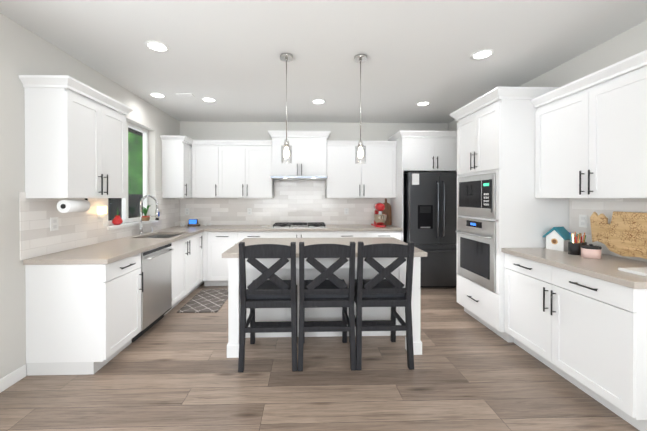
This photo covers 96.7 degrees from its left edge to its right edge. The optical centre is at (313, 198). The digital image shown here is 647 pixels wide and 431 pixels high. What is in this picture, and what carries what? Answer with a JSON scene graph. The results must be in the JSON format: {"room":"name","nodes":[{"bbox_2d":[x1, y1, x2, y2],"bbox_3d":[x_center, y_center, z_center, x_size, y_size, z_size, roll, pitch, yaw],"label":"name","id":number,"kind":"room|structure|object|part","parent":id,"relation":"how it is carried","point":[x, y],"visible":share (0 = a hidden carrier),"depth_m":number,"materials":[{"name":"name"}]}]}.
{"room":"kitchen","nodes":[
{"label":"kitchen","id":0,"kind":"room"},
{"bbox_2d":[0,13,179,378],"bbox_3d":[-2.316,0.031,0.937,0.160,2.743,8.250,0,0,-2],"label":"wall","id":1,"kind":"structure","parent":0,"point":[24,51],"depth_m":2.21,"materials":[{"name":"grey paint"}]},
{"bbox_2d":[0,364,25,392],"bbox_3d":[-2.189,1.362,-0.448,0.012,0.095,5.420,0,0,-2],"label":"baseboard","id":2,"kind":"structure","parent":1,"relation":"attached to","point":[12,378],"depth_m":2.15,"materials":[{"name":"white wood"}]},
{"bbox_2d":[19,75,132,197],"bbox_3d":[-2.095,-0.482,2.641,0.374,0.950,0.842,0,0,-2],"label":"upper cabinet","id":3,"kind":"object","parent":1,"relation":"attached to","point":[75,138],"visible":1,"depth_m":2.31,"materials":[{"name":"white wood"}]},
{"bbox_2d":[57,198,89,212],"bbox_3d":[-2.024,0.054,2.443,0.104,0.115,0.249,0,0,-2],"label":"paper towel holder","id":4,"kind":"object","parent":3,"relation":"attached to","point":[65,206],"visible":1,"depth_m":2.37,"materials":[{"name":"white paper"}]},
{"bbox_2d":[19,191,182,259],"bbox_3d":[-2.306,0.177,3.631,0.008,0.579,2.825,0,0,-2],"label":"tile backsplash","id":5,"kind":"structure","parent":1,"relation":"attached to","point":[76,229],"depth_m":2.66,"materials":[{"name":"white tile"}]},
{"bbox_2d":[50,217,58,230],"bbox_3d":[-2.265,0.219,2.515,0.008,0.115,0.075,0,0,-2],"label":"electrical outlet plate","id":6,"kind":"object","parent":5,"relation":"attached to","point":[54,222],"depth_m":2.51,"materials":[{"name":"white plastic"}]},
{"bbox_2d":[97,206,107,225],"bbox_3d":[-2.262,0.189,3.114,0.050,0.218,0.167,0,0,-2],"label":"electrical outlet","id":7,"kind":"object","parent":5,"relation":"attached to","point":[101,211],"depth_m":3.07,"materials":[{"name":"white plastic"}]},
{"bbox_3d":[-2.283,0.240,3.160,0.010,0.115,0.075,0,0,-2],"label":"electrical outlet plate","id":8,"kind":"part","parent":7,"relation":"part of","materials":[{"name":"white plastic"}]},
{"bbox_2d":[108,121,147,224],"bbox_3d":[-2.443,-0.348,3.723,0.055,1.306,1.006,0,0,-2],"label":"window","id":9,"kind":"structure","parent":1,"relation":"in","point":[125,211],"depth_m":3.96,"materials":[{"name":"white"}]},
{"bbox_2d":[108,220,157,229],"bbox_3d":[-2.349,0.325,3.729,0.128,0.035,1.070,0,0,-2],"label":"window sill","id":10,"kind":"structure","parent":1,"relation":"attached to","point":[122,225],"depth_m":3.60,"materials":[{"name":"white"}]},
{"bbox_2d":[112,208,122,224],"bbox_3d":[-2.342,0.208,3.433,0.110,0.200,0.110,0,0,-2],"label":"vase","id":11,"kind":"object","parent":10,"relation":"on","point":[117,220],"visible":1,"depth_m":3.41,"materials":[{"name":"red ceramic"}]},
{"bbox_2d":[142,205,149,220],"bbox_3d":[-2.361,0.192,4.037,0.158,0.226,0.150,0,0,-2],"label":"potted plant","id":12,"kind":"object","parent":10,"relation":"on","point":[144,210],"visible":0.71,"depth_m":4.02,"materials":[{"name":"brown"}]},
{"bbox_2d":[161,138,195,197],"bbox_3d":[-2.143,-0.467,4.591,0.389,0.899,0.330,0,0,-2],"label":"upper cabinet","id":13,"kind":"object","parent":1,"relation":"attached to","point":[191,168],"depth_m":4.43,"materials":[{"name":"white wood"}]},
{"bbox_2d":[180,121,447,140],"bbox_3d":[0.034,0.008,5.205,5.280,2.743,0.150,0,0,-2],"label":"wall","id":14,"kind":"structure","parent":0,"point":[259,131],"depth_m":5.11,"materials":[{"name":"grey paint"}]},
{"bbox_2d":[196,142,223,197],"bbox_3d":[-1.777,-0.469,4.879,0.522,0.899,0.390,0,0,-2],"label":"upper cabinet","id":15,"kind":"object","parent":14,"relation":"attached to","point":[209,155],"depth_m":4.75,"materials":[{"name":"white wood"}]},
{"bbox_2d":[224,142,273,197],"bbox_3d":[-1.166,-0.469,4.928,0.939,0.899,0.328,0,0,-2],"label":"upper cabinet","id":16,"kind":"object","parent":14,"relation":"attached to","point":[247,165],"depth_m":4.77,"materials":[{"name":"white wood"}]},
{"bbox_2d":[179,180,390,224],"bbox_3d":[-0.486,0.048,5.110,3.732,0.822,0.008,0,0,-2],"label":"tile backsplash","id":17,"kind":"structure","parent":14,"relation":"attached to","point":[307,201],"depth_m":5.11,"materials":[{"name":"white tile"}]},
{"bbox_2d":[247,208,251,214],"bbox_3d":[-1.134,0.220,5.083,0.075,0.115,0.008,0,0,-2],"label":"electrical outlet plate","id":18,"kind":"object","parent":17,"relation":"attached to","point":[249,210],"depth_m":5.08,"materials":[{"name":"white plastic"}]},
{"bbox_2d":[344,208,348,213],"bbox_3d":[0.586,0.220,5.132,0.075,0.115,0.008,0,0,-2],"label":"electrical outlet plate","id":19,"kind":"object","parent":17,"relation":"attached to","point":[346,210],"depth_m":5.13,"materials":[{"name":"white plastic"}]},
{"bbox_2d":[272,134,327,177],"bbox_3d":[-0.240,-0.712,4.953,0.910,0.695,0.328,0,0,-2],"label":"upper cabinet","id":20,"kind":"object","parent":14,"relation":"attached to","point":[309,151],"depth_m":4.79,"materials":[{"name":"white wood"}]},
{"bbox_2d":[271,176,326,179],"bbox_3d":[-0.237,-0.348,4.832,0.898,0.028,0.553,0,0,-2],"label":"hood insert","id":21,"kind":"object","parent":20,"relation":"attached to","point":[299,177],"visible":1,"depth_m":4.57,"materials":[{"name":"silver metal"}]},
{"bbox_2d":[325,142,395,197],"bbox_3d":[0.799,-0.469,4.983,1.166,0.899,0.328,0,0,-2],"label":"upper cabinet","id":22,"kind":"object","parent":14,"relation":"attached to","point":[376,178],"depth_m":4.82,"materials":[{"name":"white wood"}]},
{"bbox_2d":[0,283,639,430],"bbox_3d":[0.153,1.452,1.015,5.280,0.100,8.550,0,0,-2],"label":"floor","id":23,"kind":"structure","parent":0,"point":[172,369],"depth_m":2.12,"materials":[{"name":"brown wood"}]},
{"bbox_2d":[25,253,142,375],"bbox_3d":[-1.970,0.955,2.528,0.618,0.878,0.500,0,0,-2],"label":"base cabinet","id":24,"kind":"object","parent":23,"relation":"on","point":[83,319],"depth_m":2.28,"materials":[{"name":"white wood"}]},
{"bbox_2d":[23,228,204,264],"bbox_3d":[-1.978,0.489,3.335,0.648,0.040,2.160,0,0,-2],"label":"countertop","id":25,"kind":"structure","parent":24,"relation":"on","point":[110,251],"depth_m":2.69,"materials":[{"name":"stone"}]},
{"bbox_2d":[138,195,159,234],"bbox_3d":[-2.147,0.207,3.731,0.266,0.519,0.096,0,0,-2],"label":"faucet","id":26,"kind":"object","parent":25,"relation":"on","point":[140,226],"visible":1,"depth_m":3.74,"materials":[{"name":"silver metal"}]},
{"bbox_2d":[146,235,176,237],"bbox_3d":[-1.971,0.613,3.761,0.466,0.209,0.646,0,0,-2],"label":"sink basin","id":27,"kind":"object","parent":25,"relation":"in","point":[162,236],"depth_m":4.07,"materials":[{"name":"silver metal"}]},
{"bbox_2d":[132,243,173,341],"bbox_3d":[-1.950,0.955,3.083,0.674,0.872,0.604,0,0,-2],"label":"dishwasher","id":28,"kind":"object","parent":23,"relation":"on","point":[156,293],"visible":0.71,"depth_m":3.03,"materials":[{"name":"grey metal"}]},
{"bbox_2d":[172,232,204,294],"bbox_3d":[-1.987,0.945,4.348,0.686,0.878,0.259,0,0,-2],"label":"base cabinet","id":29,"kind":"object","parent":23,"relation":"on","point":[188,254],"depth_m":3.93,"materials":[{"name":"white wood"}]},
{"bbox_2d":[177,289,227,312],"bbox_3d":[-1.435,1.379,3.936,0.490,0.013,0.860,0,0,-2],"label":"kitchen mat","id":30,"kind":"object","parent":23,"relation":"on","point":[208,300],"visible":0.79,"depth_m":3.85,"materials":[{"name":"grey fabric"}]},
{"bbox_2d":[205,231,272,285],"bbox_3d":[-1.187,0.943,4.759,1.114,0.878,0.679,0,0,-2],"label":"base cabinet","id":31,"kind":"object","parent":23,"relation":"on","point":[216,243],"depth_m":4.48,"materials":[{"name":"white wood"}]},
{"bbox_2d":[169,225,401,231],"bbox_3d":[-0.477,0.482,4.791,3.731,0.040,0.651,0,0,-2],"label":"countertop","id":32,"kind":"structure","parent":31,"relation":"on","point":[212,228],"depth_m":4.51,"materials":[{"name":"stone"}]},
{"bbox_2d":[188,219,199,226],"bbox_3d":[-2.027,0.402,4.874,0.200,0.117,0.200,0,0,-2],"label":"smart display","id":33,"kind":"object","parent":32,"relation":"on","point":[193,223],"visible":1,"depth_m":4.84,"materials":[{"name":"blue plastic"}]},
{"bbox_2d":[272,222,325,227],"bbox_3d":[-0.236,0.438,4.820,0.870,0.046,0.490,0,0,-2],"label":"gas cooktop","id":34,"kind":"object","parent":32,"relation":"in","point":[297,225],"visible":1,"depth_m":4.69,"materials":[{"name":"silver metal"}]},
{"bbox_2d":[371,203,386,226],"bbox_3d":[1.105,0.260,4.837,0.222,0.400,0.340,0,0,-2],"label":"stand mixer","id":35,"kind":"object","parent":32,"relation":"on","point":[379,217],"visible":1,"depth_m":4.72,"materials":[{"name":"red metal"}]},
{"bbox_2d":[382,198,391,224],"bbox_3d":[1.292,0.224,5.115,0.180,0.473,0.069,0,0,-2],"label":"paddle cutting board","id":36,"kind":"object","parent":32,"relation":"on","point":[387,211],"visible":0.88,"depth_m":5.10,"materials":[{"name":"brown wood"}]},
{"bbox_2d":[238,242,296,371],"bbox_3d":[-0.376,0.871,2.539,0.476,1.049,0.518,0,0,-2],"label":"stool","id":37,"kind":"object","parent":23,"relation":"on","point":[274,291],"visible":1,"depth_m":2.34,"materials":[{"name":"black wood"}]},
{"bbox_2d":[273,231,332,237],"bbox_3d":[-0.236,0.943,4.817,1.029,0.878,0.618,0,0,-2],"label":"base cabinet","id":38,"kind":"object","parent":23,"relation":"on","point":[276,234],"depth_m":4.51,"materials":[{"name":"white wood"}]},
{"bbox_2d":[227,257,421,357],"bbox_3d":[0.091,0.952,3.000,1.734,0.878,0.912,0,0,-2],"label":"kitchen island","id":39,"kind":"object","parent":23,"relation":"on","point":[311,272],"visible":0.27,"depth_m":2.89,"materials":[{"name":"white wood"}]},
{"bbox_2d":[222,237,426,257],"bbox_3d":[0.091,0.491,3.004,1.810,0.040,0.960,0,0,-2],"label":"island countertop","id":40,"kind":"structure","parent":39,"relation":"on","point":[232,252],"depth_m":3.11,"materials":[{"name":"stone"}]},
{"bbox_2d":[298,242,355,370],"bbox_3d":[0.103,0.871,2.553,0.476,1.049,0.518,0,0,-2],"label":"stool","id":41,"kind":"object","parent":23,"relation":"on","point":[320,291],"visible":1,"depth_m":2.35,"materials":[{"name":"black wood"}]},
{"bbox_2d":[333,231,401,239],"bbox_3d":[0.773,0.942,4.845,1.227,0.878,0.618,0,0,-2],"label":"base cabinet","id":42,"kind":"object","parent":23,"relation":"on","point":[336,234],"depth_m":4.54,"materials":[{"name":"white wood"}]},
{"bbox_2d":[349,241,413,369],"bbox_3d":[0.579,0.871,2.566,0.476,1.049,0.518,0,0,-2],"label":"stool","id":43,"kind":"object","parent":23,"relation":"on","point":[378,290],"visible":0.9,"depth_m":2.37,"materials":[{"name":"black wood"}]},
{"bbox_2d":[387,130,456,240],"bbox_3d":[1.882,0.155,4.842,1.102,2.453,0.678,0,0,-2],"label":"tall cabinet","id":44,"kind":"object","parent":23,"relation":"on","point":[425,151],"visible":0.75,"depth_m":4.56,"materials":[{"name":"white wood"}]},
{"bbox_2d":[403,172,456,286],"bbox_3d":[1.913,0.484,4.727,0.910,1.795,0.818,0,0,-2],"label":"fridge","id":45,"kind":"object","parent":23,"relation":"on","point":[430,213],"visible":0.73,"depth_m":4.39,"materials":[{"name":"black metal"}]},
{"bbox_2d":[450,87,568,341],"bbox_3d":[2.101,0.164,3.179,0.758,2.453,0.900,0,0,-2],"label":"tall cabinet","id":46,"kind":"object","parent":23,"relation":"on","point":[496,130],"visible":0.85,"depth_m":2.79,"materials":[{"name":"white wood"}]},
{"bbox_2d":[456,217,495,291],"bbox_3d":[2.029,0.570,3.179,0.646,0.690,0.684,0,0,-2],"label":"wall oven","id":47,"kind":"object","parent":46,"relation":"in","point":[476,250],"visible":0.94,"depth_m":3.10,"materials":[{"name":"grey metal"}]},
{"bbox_2d":[458,173,495,218],"bbox_3d":[2.006,-0.031,3.175,0.493,0.453,0.684,0,0,-2],"label":"built-in microwave","id":48,"kind":"object","parent":46,"relation":"in","point":[476,195],"visible":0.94,"depth_m":3.09,"materials":[{"name":"grey metal"}]},
{"bbox_2d":[504,253,646,430],"bbox_3d":[2.164,0.956,2.242,0.686,0.878,1.096,0,0,-2],"label":"base cabinet","id":49,"kind":"object","parent":23,"relation":"on","point":[586,334],"visible":1,"depth_m":1.99,"materials":[{"name":"white wood"}]},
{"bbox_2d":[501,248,646,288],"bbox_3d":[2.168,0.495,2.226,0.678,0.040,1.127,0,0,-2],"label":"countertop","id":50,"kind":"structure","parent":49,"relation":"on","point":[605,267],"depth_m":2.12,"materials":[{"name":"stone"}]},
{"bbox_2d":[542,227,574,250],"bbox_3d":[2.277,0.366,2.673,0.136,0.212,0.195,0,0,-20],"label":"birdhouse","id":51,"kind":"object","parent":50,"relation":"on","point":[557,238],"visible":1,"depth_m":2.64,"materials":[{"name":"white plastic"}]},
{"bbox_2d":[568,232,586,254],"bbox_3d":[2.277,0.378,2.480,0.182,0.190,0.084,0,0,-26],"label":"cups","id":52,"kind":"object","parent":50,"relation":"on","point":[574,246],"visible":0.85,"depth_m":2.45,"materials":[{"name":"black"}]},
{"bbox_2d":[581,244,601,258],"bbox_3d":[2.246,0.419,2.329,0.124,0.110,0.124,0,0,-2],"label":"jar","id":53,"kind":"object","parent":50,"relation":"on","point":[591,251],"visible":1,"depth_m":2.29,"materials":[{"name":"pink ceramic"}]},
{"bbox_2d":[590,211,646,258],"bbox_3d":[2.383,0.287,2.143,0.082,0.380,0.627,0,0,-2],"label":"board","id":54,"kind":"object","parent":50,"relation":"on","point":[623,233],"visible":1,"depth_m":2.20,"materials":[{"name":"beige wood"}]},
{"bbox_2d":[618,267,646,276],"bbox_3d":[2.196,0.468,1.821,0.310,0.018,0.216,0,0,-2],"label":"closed laptop","id":55,"kind":"object","parent":50,"relation":"on","point":[642,271],"visible":1,"depth_m":1.87,"materials":[{"name":"white plastic"}]},
{"bbox_2d":[0,0,646,122],"bbox_3d":[0.153,-1.391,1.000,5.280,0.100,8.550,0,0,-2],"label":"ceiling","id":56,"kind":"structure","parent":0,"point":[225,54],"depth_m":2.56,"materials":[{"name":"white paint"}]},
{"bbox_2d":[144,40,169,52],"bbox_3d":[-1.381,-1.345,2.542,0.200,0.004,0.200,0,0,-2],"label":"recessed light","id":57,"kind":"object","parent":56,"relation":"in","point":[156,46],"visible":1,"depth_m":2.54,"materials":[{"name":"white"}]},
{"bbox_2d":[149,92,165,97],"bbox_3d":[-2.036,-1.352,3.754,0.200,0.004,0.200,0,0,-2],"label":"recessed light","id":58,"kind":"object","parent":56,"relation":"in","point":[156,95],"visible":1,"depth_m":3.76,"materials":[{"name":"white"}]},
{"bbox_2d":[176,93,194,96],"bbox_3d":[-1.666,-1.348,3.744,0.200,0.012,0.120,0,0,-2],"label":"ceiling vent","id":59,"kind":"object","parent":56,"relation":"in","point":[185,94],"visible":0.98,"depth_m":3.72,"materials":[{"name":"white metal"}]},
{"bbox_2d":[201,97,216,101],"bbox_3d":[-1.431,-1.353,3.931,0.200,0.004,0.200,0,0,-2],"label":"recessed light","id":60,"kind":"object","parent":56,"relation":"in","point":[206,99],"visible":0.98,"depth_m":3.91,"materials":[{"name":"white"}]},
{"bbox_2d":[280,53,292,163],"bbox_3d":[-0.256,-0.844,2.716,0.124,1.009,0.124,0,0,-2],"label":"pendant light","id":61,"kind":"object","parent":56,"relation":"hanging from","point":[286,57],"visible":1,"depth_m":2.71,"materials":[{"name":"silver metal"}]},
{"bbox_2d":[311,99,325,103],"bbox_3d":[0.068,-1.353,4.003,0.200,0.004,0.200,0,0,-2],"label":"recessed light","id":62,"kind":"object","parent":56,"relation":"in","point":[318,101],"visible":1,"depth_m":4.00,"materials":[{"name":"white"}]},
{"bbox_2d":[354,54,366,163],"bbox_3d":[0.447,-0.844,2.736,0.124,1.009,0.124,0,0,-2],"label":"pendant light","id":63,"kind":"object","parent":56,"relation":"hanging from","point":[360,58],"visible":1,"depth_m":2.72,"materials":[{"name":"silver metal"}]},
{"bbox_2d":[416,101,430,105],"bbox_3d":[1.561,-1.354,4.096,0.200,0.004,0.200,0,0,-2],"label":"recessed light","id":64,"kind":"object","parent":56,"relation":"in","point":[424,103],"visible":0.98,"depth_m":4.08,"materials":[{"name":"white"}]},
{"bbox_2d":[470,49,494,59],"bbox_3d":[1.576,-1.346,2.686,0.200,0.004,0.200,0,0,-2],"label":"recessed light","id":65,"kind":"object","parent":56,"relation":"in","point":[482,54],"visible":1,"depth_m":2.68,"materials":[{"name":"white"}]},
{"bbox_2d":[448,20,646,198],"bbox_3d":[2.617,0.030,1.077,0.150,2.743,8.250,0,0,-2],"label":"wall","id":66,"kind":"structure","parent":0,"point":[624,45],"depth_m":2.54,"materials":[{"name":"grey paint"}]},
{"bbox_2d":[531,50,646,197],"bbox_3d":[2.310,-0.480,2.231,0.394,0.950,1.112,0,0,-2],"label":"upper cabinet","id":67,"kind":"object","parent":66,"relation":"attached to","point":[591,135],"visible":1,"depth_m":2.20,"materials":[{"name":"white wood"}]},
{"bbox_2d":[569,198,646,261],"bbox_3d":[2.503,0.236,2.248,0.008,0.477,1.096,0,0,-2],"label":"tile backsplash","id":68,"kind":"structure","parent":66,"relation":"attached to","point":[582,206],"depth_m":2.51,"materials":[{"name":"white tile"}]},
{"bbox_2d":[579,214,586,227],"bbox_3d":[2.482,0.203,2.649,0.008,0.115,0.075,0,0,-2],"label":"electrical outlet plate","id":69,"kind":"object","parent":68,"relation":"attached to","point":[582,218],"depth_m":2.64,"materials":[{"name":"white plastic"}]},
{"label":"outside","id":70,"kind":"structure","parent":0,"visible":0},
{"bbox_2d":[108,127,142,224],"bbox_3d":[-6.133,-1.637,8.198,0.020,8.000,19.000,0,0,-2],"label":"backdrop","id":71,"kind":"structure","parent":70,"point":[133,160],"depth_m":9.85,"materials":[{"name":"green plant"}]}
]}

